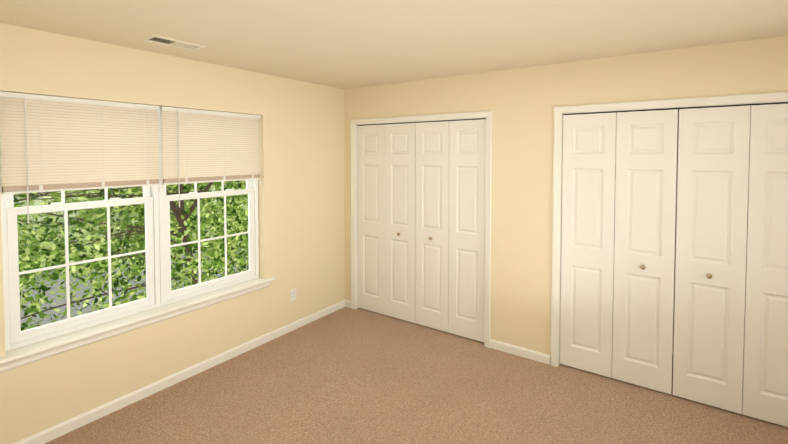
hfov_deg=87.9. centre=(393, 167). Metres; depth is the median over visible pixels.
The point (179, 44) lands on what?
ceiling vent
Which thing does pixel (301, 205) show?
wall
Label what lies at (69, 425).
baseboard
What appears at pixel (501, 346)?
baseboard
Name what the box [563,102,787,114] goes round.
trim
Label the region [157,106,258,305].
window unit
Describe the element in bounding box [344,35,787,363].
wall
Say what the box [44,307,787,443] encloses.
floor
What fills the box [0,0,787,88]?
ceiling
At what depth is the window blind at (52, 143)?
2.56 m
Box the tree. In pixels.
[13,178,248,330]
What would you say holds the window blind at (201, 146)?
attached to the window unit at (168, 295)
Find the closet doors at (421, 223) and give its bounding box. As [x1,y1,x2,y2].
[357,119,485,341]
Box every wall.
[0,23,344,443]
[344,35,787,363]
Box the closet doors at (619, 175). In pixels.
[560,104,787,426]
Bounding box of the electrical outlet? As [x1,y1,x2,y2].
[290,288,295,300]
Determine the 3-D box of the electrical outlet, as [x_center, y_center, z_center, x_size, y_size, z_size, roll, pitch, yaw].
[-0.982,1.240,3.997,0.008,0.114,0.070,1,2,35]
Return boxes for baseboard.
[13,300,348,443]
[490,339,550,364]
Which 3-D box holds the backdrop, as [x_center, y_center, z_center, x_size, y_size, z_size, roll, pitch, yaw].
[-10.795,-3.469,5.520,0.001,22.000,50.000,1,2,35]
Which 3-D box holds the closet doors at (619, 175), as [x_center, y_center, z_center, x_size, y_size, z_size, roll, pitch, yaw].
[1.972,0.601,2.868,1.514,2.018,0.064,1,2,35]
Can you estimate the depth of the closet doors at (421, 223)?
4.04 m
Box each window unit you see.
[0,96,274,372]
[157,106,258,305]
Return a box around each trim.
[350,111,491,347]
[357,118,485,125]
[551,92,787,366]
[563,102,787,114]
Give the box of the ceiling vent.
[142,35,204,50]
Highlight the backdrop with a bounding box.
[13,179,248,328]
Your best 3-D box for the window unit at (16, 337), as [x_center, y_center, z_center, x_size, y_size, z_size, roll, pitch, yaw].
[-1.721,0.330,3.013,0.209,1.566,1.895,1,2,35]
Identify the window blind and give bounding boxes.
[0,91,159,222]
[161,106,260,206]
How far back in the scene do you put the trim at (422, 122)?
4.01 m

